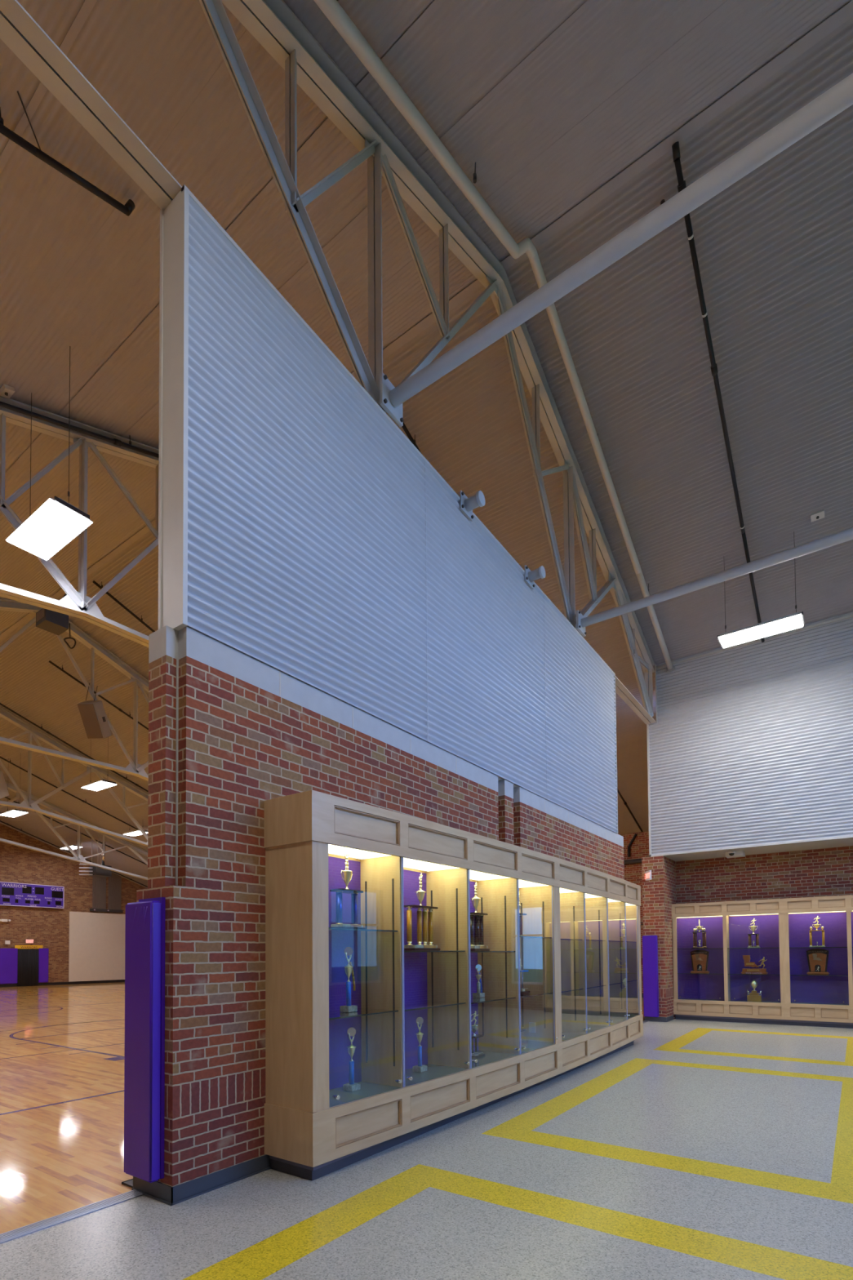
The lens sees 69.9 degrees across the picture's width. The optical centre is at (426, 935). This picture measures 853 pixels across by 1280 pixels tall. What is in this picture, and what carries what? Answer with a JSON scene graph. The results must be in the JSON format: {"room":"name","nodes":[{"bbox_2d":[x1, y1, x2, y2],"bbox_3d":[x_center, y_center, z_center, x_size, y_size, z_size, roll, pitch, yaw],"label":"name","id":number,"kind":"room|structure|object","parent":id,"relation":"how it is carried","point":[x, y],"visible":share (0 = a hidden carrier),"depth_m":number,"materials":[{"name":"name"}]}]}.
{"room":"school gym lobby","nodes":[
{"label":"school gym lobby","id":0,"kind":"room"},
{"bbox_2d":[0,823,145,984],"bbox_3d":[-24.485,-2.610,25.519,0.300,10.140,27.300,-2,-2,35],"label":"wall","id":1,"kind":"structure","parent":0,"point":[48,927],"depth_m":31.85,"materials":[{"name":"brick"}]},
{"bbox_2d":[0,948,17,984],"bbox_3d":[-21.427,1.508,29.305,0.090,1.760,3.170,-2,-2,35],"label":"pad","id":2,"kind":"object","parent":1,"relation":"attached to","point":[8,957],"visible":1,"depth_m":30.25,"materials":[{"name":"purple plastic"}]},
{"bbox_2d":[16,949,38,986],"bbox_3d":[-20.244,1.638,31.001,0.076,1.860,0.986,-2,-2,35],"label":"door","id":3,"kind":"structure","parent":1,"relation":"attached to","point":[27,959],"depth_m":30.97,"materials":[{"name":"metal"}]},
{"bbox_2d":[14,945,42,948],"bbox_3d":[-20.233,0.600,31.073,0.025,0.180,1.280,-2,-2,35],"label":"banner","id":4,"kind":"object","parent":1,"relation":"attached to","point":[15,946],"visible":1,"depth_m":31.05,"materials":[{"name":"yellow"}]},
{"bbox_2d":[0,881,63,908],"bbox_3d":[-20.239,-2.026,31.078,0.155,1.170,3.300,-2,-2,35],"label":"scoreboard","id":5,"kind":"object","parent":1,"relation":"attached to","point":[11,894],"visible":1,"depth_m":31.11,"materials":[{"name":"plastic"}]},
{"bbox_2d":[38,948,48,982],"bbox_3d":[-19.820,1.562,31.578,0.090,1.760,0.460,-2,-2,35],"label":"pad","id":6,"kind":"object","parent":1,"relation":"attached to","point":[42,953],"visible":1,"depth_m":31.54,"materials":[{"name":"purple plastic"}]},
{"bbox_2d":[68,911,125,982],"bbox_3d":[-18.179,0.639,33.992,0.030,3.760,3.260,-2,-2,35],"label":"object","id":7,"kind":"object","parent":1,"relation":"attached to","point":[96,945],"visible":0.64,"depth_m":33.83,"materials":[{"name":"beige paint"}]},
{"bbox_2d":[89,872,123,912],"bbox_3d":[-17.970,-2.445,34.321,0.140,2.280,1.800,-2,-2,35],"label":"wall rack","id":8,"kind":"object","parent":1,"relation":"attached to","point":[99,883],"visible":0.77,"depth_m":34.34,"materials":[{"name":"wood"}]},
{"bbox_2d":[0,979,643,997],"bbox_3d":[-11.787,2.016,16.432,30.700,0.140,27.300,-2,-2,35],"label":"baseboard","id":9,"kind":"structure","parent":1,"relation":"attached to","point":[112,980],"depth_m":32.66,"materials":[{"name":"black paint"}]},
{"bbox_2d":[0,982,644,1234],"bbox_3d":[-11.786,2.110,16.429,30.700,0.052,27.300,-2,-2,35],"label":"floor","id":10,"kind":"structure","parent":0,"point":[62,1046],"depth_m":6.39,"materials":[{"name":"brown wood"}]},
{"bbox_2d":[121,1178,133,1187],"bbox_3d":[-1.919,1.629,4.007,0.145,0.014,0.090,-2,-2,35],"label":"floor plate","id":11,"kind":"object","parent":10,"relation":"on","point":[129,1183],"visible":0.54,"depth_m":4.01,"materials":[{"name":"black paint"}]},
{"bbox_2d":[136,184,624,1186],"bbox_3d":[0.838,-1.499,7.516,0.430,6.428,8.878,-2,-2,35],"label":"wall","id":12,"kind":"structure","parent":0,"point":[333,620],"depth_m":4.56,"materials":[{"name":"metal"}]},
{"bbox_2d":[124,897,164,1182],"bbox_3d":[-1.760,0.630,3.804,0.308,1.725,0.098,-2,-2,35],"label":"pad","id":13,"kind":"object","parent":12,"relation":"attached to","point":[144,919],"visible":1,"depth_m":3.74,"materials":[{"name":"purple plastic"}]},
{"bbox_2d":[131,1154,271,1205],"bbox_3d":[0.859,1.662,7.421,0.443,0.103,8.904,-2,-2,35],"label":"baseboard","id":14,"kind":"structure","parent":12,"relation":"attached to","point":[169,1195],"depth_m":3.87,"materials":[{"name":"grey plastic"}]},
{"bbox_2d":[459,490,485,521],"bbox_3d":[0.515,-4.710,6.644,0.207,0.200,0.240,-2,-2,35],"label":"pipe stub","id":15,"kind":"object","parent":12,"relation":"attached to","point":[467,504],"visible":1,"depth_m":6.61,"materials":[{"name":"white paint"}]},
{"bbox_2d":[524,564,546,589],"bbox_3d":[1.421,-4.680,7.925,0.207,0.200,0.240,-2,-2,35],"label":"pipe stub","id":16,"kind":"object","parent":12,"relation":"attached to","point":[530,575],"visible":1,"depth_m":7.89,"materials":[{"name":"white paint"}]},
{"bbox_2d":[379,73,852,427],"bbox_3d":[3.174,-5.016,3.142,8.600,0.280,0.300,-2,-2,35],"label":"ceiling beam","id":17,"kind":"structure","parent":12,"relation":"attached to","point":[839,97],"depth_m":4.30,"materials":[{"name":"metal"}]},
{"bbox_2d":[576,528,852,636],"bbox_3d":[5.887,-4.925,6.979,8.600,0.280,0.300,-2,-2,35],"label":"ceiling beam","id":18,"kind":"structure","parent":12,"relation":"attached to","point":[847,535],"depth_m":8.29,"materials":[{"name":"metal"}]},
{"bbox_2d":[0,0,852,888],"bbox_3d":[-8.197,-5.757,14.078,40.250,4.809,27.700,-2,-2,35],"label":"ceiling","id":19,"kind":"structure","parent":0,"point":[774,247],"depth_m":7.40,"materials":[{"name":"metal"}]},
{"bbox_2d":[0,769,8,798],"bbox_3d":[-13.490,-5.141,19.070,0.523,1.769,0.755,-1,-2,7],"label":"loudspeaker","id":20,"kind":"object","parent":19,"relation":"hanging from","point":[3,789],"visible":1,"depth_m":19.11,"materials":[{"name":"beige paint"}]},
{"bbox_2d":[0,383,14,398],"bbox_3d":[-5.481,-7.092,7.966,0.180,0.084,0.128,-2,-2,35],"label":"junction box","id":21,"kind":"object","parent":19,"relation":"attached to","point":[6,391],"visible":1,"depth_m":7.94,"materials":[{"name":"white plastic"}]},
{"bbox_2d":[0,775,28,817],"bbox_3d":[-15.470,-5.637,22.891,1.280,2.212,0.500,-2,-2,35],"label":"lamp","id":22,"kind":"object","parent":19,"relation":"hanging from","point":[15,812],"visible":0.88,"depth_m":22.75,"materials":[{"name":"white plastic"}]},
{"bbox_2d":[5,346,92,559],"bbox_3d":[-4.799,-6.154,7.765,1.280,2.110,0.500,-2,-2,35],"label":"lamp","id":23,"kind":"object","parent":19,"relation":"hanging from","point":[56,522],"visible":1,"depth_m":7.67,"materials":[{"name":"white plastic"}]},
{"bbox_2d":[35,593,68,635],"bbox_3d":[-5.810,-5.138,9.641,0.776,0.439,0.345,-2,-2,35],"label":"box","id":24,"kind":"object","parent":19,"relation":"attached to","point":[54,622],"visible":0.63,"depth_m":9.69,"materials":[{"name":"grey metal"}]},
{"bbox_2d":[0,90,134,216],"bbox_3d":[-5.549,-5.489,1.892,0.271,3.437,9.689,-2,-2,35],"label":"pipe","id":25,"kind":"object","parent":19,"relation":"hanging from","point":[129,206],"visible":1,"depth_m":5.38,"materials":[{"name":"metal"}]},
{"bbox_2d":[63,622,75,648],"bbox_3d":[-5.882,-4.941,10.120,0.256,0.320,0.201,-2,-2,35],"label":"cable coil","id":26,"kind":"object","parent":19,"relation":"hanging from","point":[73,639],"visible":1,"depth_m":10.14,"materials":[{"name":"black paint"}]},
{"bbox_2d":[0,702,147,791],"bbox_3d":[-12.903,-5.471,20.277,0.074,4.682,22.018,-2,-2,35],"label":"pipe","id":27,"kind":"object","parent":19,"relation":"hanging from","point":[2,704],"visible":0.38,"depth_m":20.93,"materials":[{"name":"metal"}]},
{"bbox_2d":[0,756,147,834],"bbox_3d":[-16.251,-5.373,22.641,0.074,4.682,22.018,-2,-2,35],"label":"pipe","id":28,"kind":"object","parent":19,"relation":"hanging from","point":[6,760],"visible":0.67,"depth_m":24.94,"materials":[{"name":"metal"}]},
{"bbox_2d":[0,820,147,887],"bbox_3d":[-22.375,-5.194,26.967,0.074,4.682,22.018,-2,-2,35],"label":"pipe","id":29,"kind":"object","parent":19,"relation":"hanging from","point":[0,820],"visible":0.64,"depth_m":31.35,"materials":[{"name":"metal"}]},
{"bbox_2d":[0,707,147,846],"bbox_3d":[-14.747,-5.229,18.696,0.220,5.422,27.248,-2,-2,35],"label":"roof truss","id":30,"kind":"object","parent":19,"relation":"attached to","point":[28,804],"visible":0.48,"depth_m":21.37,"materials":[{"name":"metal"}]},
{"bbox_2d":[0,781,147,879],"bbox_3d":[-19.647,-5.085,22.157,0.220,5.422,27.248,-2,-2,35],"label":"roof truss","id":31,"kind":"object","parent":19,"relation":"attached to","point":[77,857],"visible":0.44,"depth_m":27.48,"materials":[{"name":"metal"}]},
{"bbox_2d":[0,598,148,781],"bbox_3d":[-9.350,-5.387,14.884,0.220,5.422,27.248,-2,-2,35],"label":"roof truss","id":32,"kind":"object","parent":19,"relation":"attached to","point":[135,769],"visible":0.26,"depth_m":15.89,"materials":[{"name":"metal"}]},
{"bbox_2d":[77,683,111,738],"bbox_3d":[-8.581,-5.817,15.805,0.455,1.439,0.818,-1,-2,4],"label":"loudspeaker","id":33,"kind":"object","parent":32,"relation":"hanging from","point":[92,713],"visible":1,"depth_m":15.66,"materials":[{"name":"beige paint"}]},
{"bbox_2d":[77,703,102,738],"bbox_3d":[-8.597,-5.467,15.617,0.400,0.729,0.460,-1,-2,4],"label":"grille","id":34,"kind":"object","parent":33,"relation":"attached to","point":[91,714],"depth_m":15.62,"materials":[{"name":"metal"}]},
{"bbox_2d":[4,796,146,865],"bbox_3d":[-19.436,-5.280,24.891,0.074,4.682,22.018,-2,-2,35],"label":"pipe","id":35,"kind":"object","parent":19,"relation":"hanging from","point":[4,797],"visible":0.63,"depth_m":29.28,"materials":[{"name":"metal"}]},
{"bbox_2d":[0,401,159,457],"bbox_3d":[-7.466,-5.895,5.235,0.074,4.519,12.918,-2,-2,35],"label":"pipe","id":36,"kind":"object","parent":19,"relation":"hanging from","point":[115,442],"visible":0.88,"depth_m":8.76,"materials":[{"name":"metal"}]},
{"bbox_2d":[0,395,159,647],"bbox_3d":[-3.667,-5.554,10.869,0.220,5.422,27.248,-2,-2,35],"label":"roof truss","id":37,"kind":"object","parent":19,"relation":"attached to","point":[77,604],"visible":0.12,"depth_m":8.88,"materials":[{"name":"metal"}]},
{"bbox_2d":[79,831,111,877],"bbox_3d":[-15.827,-3.799,29.071,0.600,2.020,1.352,-2,-2,35],"label":"heater","id":38,"kind":"object","parent":19,"relation":"hanging from","point":[94,871],"visible":0.8,"depth_m":29.02,"materials":[{"name":"grey metal"}]},
{"bbox_2d":[48,660,148,730],"bbox_3d":[-6.824,-5.303,21.854,0.074,4.337,12.418,-2,-2,35],"label":"pipe","id":39,"kind":"object","parent":19,"relation":"hanging from","point":[49,661],"visible":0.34,"depth_m":17.99,"materials":[{"name":"metal"}]},
{"bbox_2d":[81,712,116,791],"bbox_3d":[-10.325,-5.788,19.258,1.280,2.212,0.500,-2,-2,35],"label":"lamp","id":40,"kind":"object","parent":19,"relation":"hanging from","point":[103,784],"visible":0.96,"depth_m":19.14,"materials":[{"name":"white plastic"}]},
{"bbox_2d":[92,580,155,632],"bbox_3d":[-3.682,-5.588,19.119,0.074,4.692,13.268,-2,-2,35],"label":"pipe","id":41,"kind":"object","parent":19,"relation":"hanging from","point":[93,581],"visible":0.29,"depth_m":14.35,"materials":[{"name":"metal"}]},
{"bbox_2d":[123,828,147,835],"bbox_3d":[-12.721,-4.724,26.745,1.280,0.568,0.500,-2,-2,35],"label":"lamp","id":42,"kind":"object","parent":19,"relation":"hanging from","point":[135,833],"visible":0.84,"depth_m":26.74,"materials":[{"name":"white plastic"}]},
{"bbox_2d":[0,0,656,724],"bbox_3d":[-1.056,-6.008,4.892,0.220,4.911,20.584,-2,-2,35],"label":"roof truss","id":43,"kind":"object","parent":19,"relation":"attached to","point":[273,24],"visible":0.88,"depth_m":5.61,"materials":[{"name":"metal"}]},
{"bbox_2d":[0,0,735,599],"bbox_3d":[-12.116,-5.909,8.492,39.700,4.116,11.888,-2,-2,35],"label":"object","id":44,"kind":"structure","parent":19,"relation":"attached to","point":[87,6],"depth_m":5.89,"materials":[{"name":"wood"}]},
{"bbox_2d":[0,0,852,639],"bbox_3d":[-8.197,-8.127,14.133,39.700,0.008,0.120,-2,-2,35],"label":"beam","id":45,"kind":"structure","parent":19,"relation":"attached to","point":[845,13],"depth_m":6.70,"materials":[{"name":"metal"}]},
{"bbox_2d":[313,0,675,671],"bbox_3d":[-0.585,-6.009,4.769,0.240,4.724,20.315,-2,-2,35],"label":"ceiling beam","id":46,"kind":"structure","parent":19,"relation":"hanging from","point":[332,10],"depth_m":6.61,"materials":[{"name":"metal"}]},
{"bbox_2d":[401,422,643,831],"bbox_3d":[3.176,-5.716,14.426,0.074,4.553,13.018,-2,-2,35],"label":"pipe","id":47,"kind":"object","parent":19,"relation":"hanging from","point":[404,427],"visible":0.17,"depth_m":9.80,"materials":[{"name":"metal"}]},
{"bbox_2d":[660,141,764,642],"bbox_3d":[4.540,-7.082,9.291,0.286,2.538,6.879,-2,-2,35],"label":"pipe","id":48,"kind":"object","parent":19,"relation":"hanging from","point":[682,185],"visible":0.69,"depth_m":8.00,"materials":[{"name":"metal"}]},
{"bbox_2d":[717,541,804,648],"bbox_3d":[5.619,-5.859,10.314,1.260,1.517,0.460,-2,-2,35],"label":"lamp","id":49,"kind":"object","parent":19,"relation":"hanging from","point":[795,620],"visible":1,"depth_m":10.24,"materials":[{"name":"white plastic"}]},
{"bbox_2d":[810,509,824,522],"bbox_3d":[6.226,-6.676,9.717,0.180,0.084,0.128,-2,-2,35],"label":"junction box","id":50,"kind":"object","parent":19,"relation":"attached to","point":[818,515],"visible":1,"depth_m":9.70,"materials":[{"name":"white plastic"}]},
{"bbox_2d":[0,1018,852,1279],"bbox_3d":[2.926,1.559,2.794,8.920,0.001,22.000,-2,-2,35],"label":"floor","id":51,"kind":"structure","parent":0,"point":[691,1149],"depth_m":3.77,"materials":[{"name":"grey tile"}]},
{"bbox_2d":[0,1189,143,1244],"bbox_3d":[-4.449,1.536,0.140,0.100,0.012,9.152,-2,-2,35],"label":"trim","id":52,"kind":"structure","parent":51,"relation":"on","point":[39,1225],"depth_m":3.50,"materials":[{"name":"metal"}]},
{"bbox_2d":[263,790,643,1180],"bbox_3d":[1.270,0.407,7.177,0.604,2.590,7.500,-2,-2,35],"label":"display case","id":53,"kind":"object","parent":51,"relation":"on","point":[580,949],"visible":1,"depth_m":5.04,"materials":[{"name":"brown wood"}]},
{"bbox_2d":[328,853,365,928],"bbox_3d":[-0.607,-0.336,4.651,0.150,0.592,0.262,-2,-2,35],"label":"trophy","id":54,"kind":"object","parent":53,"relation":"on","point":[347,874],"visible":0.99,"depth_m":4.62,"materials":[{"name":"blue plastic"}]},
{"bbox_2d":[341,870,352,888],"bbox_3d":[-0.608,-0.419,4.653,0.087,0.153,0.128,-2,-2,35],"label":"cup","id":55,"kind":"object","parent":54,"relation":"on","point":[346,875],"depth_m":4.63,"materials":[{"name":"gold metal"}]},
{"bbox_2d":[339,946,357,1012],"bbox_3d":[-0.584,0.335,4.656,0.090,0.492,0.136,-2,-2,35],"label":"trophy","id":56,"kind":"object","parent":53,"relation":"on","point":[348,951],"visible":1,"depth_m":4.63,"materials":[{"name":"blue plastic"}]},
{"bbox_2d":[344,964,352,982],"bbox_3d":[-0.593,0.286,4.645,0.069,0.136,0.069,0,-2,-10],"label":"cup","id":57,"kind":"object","parent":56,"relation":"on","point":[348,968],"depth_m":4.63,"materials":[{"name":"gold metal"}]},
{"bbox_2d":[342,1026,360,1091],"bbox_3d":[-0.570,0.940,4.650,0.090,0.474,0.104,-2,-2,35],"label":"trophy","id":58,"kind":"object","parent":53,"relation":"on","point":[352,1086],"visible":1,"depth_m":4.63,"materials":[{"name":"silver metal"}]},
{"bbox_2d":[346,1044,355,1061],"bbox_3d":[-0.571,0.894,4.651,0.069,0.131,0.069,0,-2,-10],"label":"cup","id":59,"kind":"object","parent":58,"relation":"on","point":[351,1048],"depth_m":4.64,"materials":[{"name":"gold metal"}]},
{"bbox_2d":[328,928,397,933],"bbox_3d":[-0.635,-0.036,4.515,0.384,0.011,0.882,-2,-2,35],"label":"glass shelf","id":60,"kind":"object","parent":53,"relation":"attached to","point":[331,930],"depth_m":4.68,"materials":[{"name":"glass"}]},
{"bbox_2d":[328,1008,398,1019],"bbox_3d":[-0.630,0.584,4.497,0.384,0.011,0.882,-2,-2,35],"label":"glass shelf","id":61,"kind":"object","parent":53,"relation":"attached to","point":[334,1013],"depth_m":4.62,"materials":[{"name":"glass"}]},
{"bbox_2d":[412,1017,426,1072],"bbox_3d":[-0.059,0.957,5.372,0.090,0.474,0.104,-2,-2,35],"label":"trophy","id":62,"kind":"object","parent":53,"relation":"on","point":[420,1068],"visible":1,"depth_m":5.36,"materials":[{"name":"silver metal"}]},
{"bbox_2d":[416,1031,423,1046],"bbox_3d":[-0.060,0.911,5.374,0.069,0.131,0.069,0,-2,-10],"label":"cup","id":63,"kind":"object","parent":62,"relation":"on","point":[420,1034],"depth_m":5.36,"materials":[{"name":"gold metal"}]},
{"bbox_2d":[404,872,439,951],"bbox_3d":[-0.052,-0.209,5.431,0.150,0.697,0.400,-2,-2,35],"label":"trophy","id":64,"kind":"object","parent":53,"relation":"on","point":[421,915],"visible":0.98,"depth_m":5.40,"materials":[{"name":"gold metal"}]},
{"bbox_2d":[415,888,426,905],"bbox_3d":[-0.053,-0.335,5.435,0.098,0.156,0.098,-1,-2,26],"label":"cup","id":65,"kind":"object","parent":64,"relation":"on","point":[420,893],"depth_m":5.41,"materials":[{"name":"gold metal"}]},
{"bbox_2d":[404,951,465,952],"bbox_3d":[-0.077,0.142,5.265,0.423,0.011,0.882,-2,-2,35],"label":"glass shelf","id":66,"kind":"object","parent":53,"relation":"attached to","point":[404,951],"depth_m":5.27,"materials":[{"name":"glass"}]},
{"bbox_2d":[404,1000,466,1011],"bbox_3d":[-0.073,0.607,5.251,0.423,0.011,0.882,-2,-2,35],"label":"glass shelf","id":67,"kind":"object","parent":53,"relation":"attached to","point":[408,1005],"depth_m":5.38,"materials":[{"name":"glass"}]},
{"bbox_2d":[471,1011,484,1057],"bbox_3d":[0.477,0.988,6.131,0.150,0.449,0.188,-2,-2,35],"label":"trophy","id":68,"kind":"object","parent":53,"relation":"on","point":[474,1027],"visible":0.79,"depth_m":6.11,"materials":[{"name":"silver metal"}]},
{"bbox_2d":[471,1023,479,1035],"bbox_3d":[0.477,0.950,6.132,0.104,0.112,0.152,-2,-2,35],"label":"cup","id":69,"kind":"object","parent":68,"relation":"on","point":[474,1027],"depth_m":6.10,"materials":[{"name":"silver metal"}]},
{"bbox_2d":[472,964,484,997],"bbox_3d":[0.540,0.465,6.241,0.090,0.337,0.136,-2,-2,35],"label":"trophy","id":70,"kind":"object","parent":53,"relation":"on","point":[479,993],"visible":1,"depth_m":6.22,"materials":[{"name":"silver metal"}]},
{"bbox_2d":[470,881,489,951],"bbox_3d":[0.502,-0.193,6.215,0.150,0.710,0.300,-2,-2,35],"label":"trophy","id":71,"kind":"object","parent":53,"relation":"on","point":[477,934],"visible":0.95,"depth_m":6.20,"materials":[{"name":"black metal"}]},
{"bbox_2d":[470,895,480,912],"bbox_3d":[0.501,-0.313,6.219,0.113,0.180,0.113,0,-2,-10],"label":"cup","id":72,"kind":"object","parent":71,"relation":"on","point":[475,900],"depth_m":6.19,"materials":[{"name":"gold metal"}]},
{"bbox_2d":[470,951,515,952],"bbox_3d":[0.474,0.165,6.023,0.446,0.011,0.882,-2,-2,35],"label":"glass shelf","id":73,"kind":"object","parent":53,"relation":"attached to","point":[470,951],"depth_m":5.89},
{"bbox_2d":[471,995,515,1004],"bbox_3d":[0.478,0.635,6.009,0.446,0.011,0.882,-2,-2,35],"label":"glass shelf","id":74,"kind":"object","parent":53,"relation":"attached to","point":[486,998],"depth_m":6.10,"materials":[{"name":"glass"}]},
{"bbox_2d":[519,893,526,936],"bbox_3d":[1.039,-0.238,6.890,0.150,0.522,0.175,-2,-2,35],"label":"trophy","id":75,"kind":"object","parent":53,"relation":"on","point":[520,914],"visible":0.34,"depth_m":6.91,"materials":[{"name":"gold metal"}]},
{"bbox_2d":[520,1028,527,1045],"bbox_3d":[1.025,1.055,6.869,0.150,0.349,0.200,-2,-2,35],"label":"trophy","id":76,"kind":"object","parent":53,"relation":"on","point":[523,1040],"visible":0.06,"depth_m":6.84,"materials":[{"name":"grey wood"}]},
{"bbox_2d":[520,958,529,993],"bbox_3d":[1.062,0.456,6.894,0.150,0.394,0.175,-2,-2,35],"label":"trophy","id":77,"kind":"object","parent":53,"relation":"on","point":[522,990],"visible":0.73,"depth_m":6.86,"materials":[{"name":"green metal"}]},
{"bbox_2d":[528,1022,535,1032],"bbox_3d":[1.239,1.082,7.154,0.080,0.120,0.007,-2,-2,35],"label":"outlet plate","id":78,"kind":"object","parent":53,"relation":"attached to","point":[531,1024],"visible":1,"depth_m":7.15,"materials":[{"name":"white plastic"}]},
{"bbox_2d":[519,936,551,938],"bbox_3d":[1.017,0.028,6.791,0.454,0.011,0.882,-2,-2,35],"label":"glass shelf","id":79,"kind":"object","parent":53,"relation":"attached to","point":[520,937],"depth_m":6.90,"materials":[{"name":"glass"}]},
{"bbox_2d":[520,991,552,998],"bbox_3d":[1.022,0.658,6.772,0.454,0.011,0.882,-2,-2,35],"label":"glass shelf","id":80,"kind":"object","parent":53,"relation":"attached to","point":[531,993],"depth_m":6.78,"materials":[{"name":"glass"}]},
{"bbox_2d":[561,987,583,992],"bbox_3d":[1.563,0.681,7.537,0.454,0.011,0.882,-2,-2,35],"label":"glass shelf","id":81,"kind":"object","parent":53,"relation":"attached to","point":[563,989],"depth_m":7.70,"materials":[{"name":"glass"}]},
{"bbox_2d":[586,984,606,988],"bbox_3d":[2.101,0.699,8.305,0.446,0.011,0.882,-2,-2,35],"label":"glass shelf","id":82,"kind":"object","parent":53,"relation":"attached to","point":[588,986],"depth_m":8.55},
{"bbox_2d":[641,855,676,1019],"bbox_3d":[5.312,0.089,13.716,0.450,3.545,1.470,-2,-2,35],"label":"wall pier","id":83,"kind":"object","parent":51,"relation":"on","point":[659,893],"visible":0.71,"depth_m":13.14,"materials":[{"name":"red brick"}]},
{"bbox_2d":[644,870,651,880],"bbox_3d":[4.787,-1.282,13.152,0.077,0.200,0.296,0,-2,-3],"label":"exit sign","id":84,"kind":"object","parent":83,"relation":"attached to","point":[648,873],"visible":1,"depth_m":13.08,"materials":[{"name":"white plastic"}]},
{"bbox_2d":[642,935,659,1017],"bbox_3d":[4.809,0.877,13.097,0.305,1.740,0.089,-2,-2,35],"label":"pad","id":85,"kind":"object","parent":83,"relation":"attached to","point":[650,943],"visible":1,"depth_m":13.05,"materials":[{"name":"purple plastic"}]},
{"bbox_2d":[644,1014,673,1022],"bbox_3d":[5.066,1.802,13.293,0.463,0.100,0.578,-2,-2,35],"label":"baseboard","id":86,"kind":"structure","parent":83,"relation":"attached to","point":[669,1018],"depth_m":13.06,"materials":[{"name":"grey plastic"}]},
{"bbox_2d":[671,894,852,1028],"bbox_3d":[7.311,0.536,12.426,4.320,2.540,0.448,-2,-2,35],"label":"display case","id":87,"kind":"object","parent":51,"relation":"on","point":[790,996],"visible":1,"depth_m":12.66,"materials":[{"name":"brown wood"}]},
{"bbox_2d":[689,949,710,973],"bbox_3d":[5.983,0.576,13.371,0.380,0.515,0.140,-2,-2,35],"label":"plaque","id":88,"kind":"object","parent":87,"relation":"on","point":[700,958],"visible":1,"depth_m":13.34,"materials":[{"name":"brown wood"}]},
{"bbox_2d":[692,919,707,948],"bbox_3d":[5.986,-0.027,13.383,0.300,0.631,0.150,-2,-2,35],"label":"trophy","id":89,"kind":"object","parent":87,"relation":"on","point":[695,933],"visible":1,"depth_m":13.36,"materials":[{"name":"brown wood"}]},
{"bbox_2d":[677,973,724,974],"bbox_3d":[5.989,0.841,13.351,1.024,0.011,0.344,-2,-2,35],"label":"glass shelf","id":90,"kind":"object","parent":87,"relation":"attached to","point":[677,973],"depth_m":13.34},
{"bbox_2d":[741,955,767,973],"bbox_3d":[6.848,0.613,12.756,0.490,0.390,0.163,-2,-2,35],"label":"trophy","id":91,"kind":"object","parent":87,"relation":"on","point":[747,958],"visible":1,"depth_m":12.75,"materials":[{"name":"brown wood"}]},
{"bbox_2d":[746,979,761,1001],"bbox_3d":[6.846,1.152,12.747,0.294,0.444,0.175,-2,-2,35],"label":"trophy","id":92,"kind":"object","parent":87,"relation":"on","point":[754,996],"visible":1,"depth_m":12.70,"materials":[{"name":"gold metal"}]},
{"bbox_2d":[747,918,760,947],"bbox_3d":[6.844,-0.044,12.777,0.225,0.614,0.150,-2,-2,35],"label":"trophy","id":93,"kind":"object","parent":87,"relation":"on","point":[753,927],"visible":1,"depth_m":12.75,"materials":[{"name":"gold metal"}]},
{"bbox_2d":[749,925,757,933],"bbox_3d":[6.843,-0.114,12.779,0.166,0.173,0.114,-2,-2,35],"label":"cup","id":94,"kind":"object","parent":93,"relation":"on","point":[753,927],"depth_m":12.75,"materials":[{"name":"gold metal"}]},
{"bbox_2d":[728,973,780,975],"bbox_3d":[6.871,0.815,12.728,1.024,0.011,0.344,-2,-2,35],"label":"glass shelf","id":95,"kind":"object","parent":87,"relation":"attached to","point":[729,974],"depth_m":12.76,"materials":[{"name":"glass"}]},
{"bbox_2d":[808,915,826,946],"bbox_3d":[7.758,-0.073,12.131,0.275,0.619,0.150,-2,-2,35],"label":"trophy","id":96,"kind":"object","parent":87,"relation":"on","point":[816,926],"visible":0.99,"depth_m":12.11,"materials":[{"name":"gold metal"}]},
{"bbox_2d":[806,948,829,974],"bbox_3d":[7.763,0.524,12.113,0.380,0.515,0.140,-2,-2,35],"label":"plaque","id":97,"kind":"object","parent":87,"relation":"on","point":[817,958],"visible":1,"depth_m":12.09,"materials":[{"name":"brown wood"}]},
{"bbox_2d":[790,973,848,975],"bbox_3d":[7.753,0.789,12.105,1.024,0.011,0.344,-2,-2,35],"label":"glass shelf","id":98,"kind":"object","parent":87,"relation":"attached to","point":[790,974],"depth_m":12.04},
{"bbox_2d":[619,831,649,993],"bbox_3d":[-3.660,-0.406,27.647,31.150,5.510,0.300,-2,-2,35],"label":"wall","id":99,"kind":"structure","parent":0,"point":[639,848],"depth_m":20.03,"materials":[{"name":"red brick"}]},
{"bbox_2d":[627,833,637,857],"bbox_3d":[6.777,-2.960,20.083,0.323,0.752,0.080,-2,-2,35],"label":"pipe","id":100,"kind":"object","parent":99,"relation":"attached to","point":[635,834],"visible":1,"depth_m":20.10,"materials":[{"name":"metal"}]},
{"bbox_2d":[624,858,641,864],"bbox_3d":[7.318,-2.431,19.651,2.200,0.135,0.135,-2,-2,35],"label":"pipe","id":101,"kind":"object","parent":99,"relation":"attached to","point":[637,860],"visible":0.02,"depth_m":19.98,"materials":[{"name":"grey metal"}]},
{"bbox_2d":[646,611,852,903],"bbox_3d":[8.848,-2.117,11.262,8.840,7.750,1.480,-2,-2,35],"label":"wall","id":102,"kind":"structure","parent":0,"point":[750,744],"depth_m":12.23,"materials":[{"name":"metal"}]},
{"bbox_2d":[724,850,745,857],"bbox_3d":[6.359,-1.674,12.591,0.340,0.104,0.366,-2,-2,35],"label":"dome camera","id":103,"kind":"object","parent":102,"relation":"attached to","point":[731,854],"visible":1,"depth_m":12.51,"materials":[{"name":"white plastic"}]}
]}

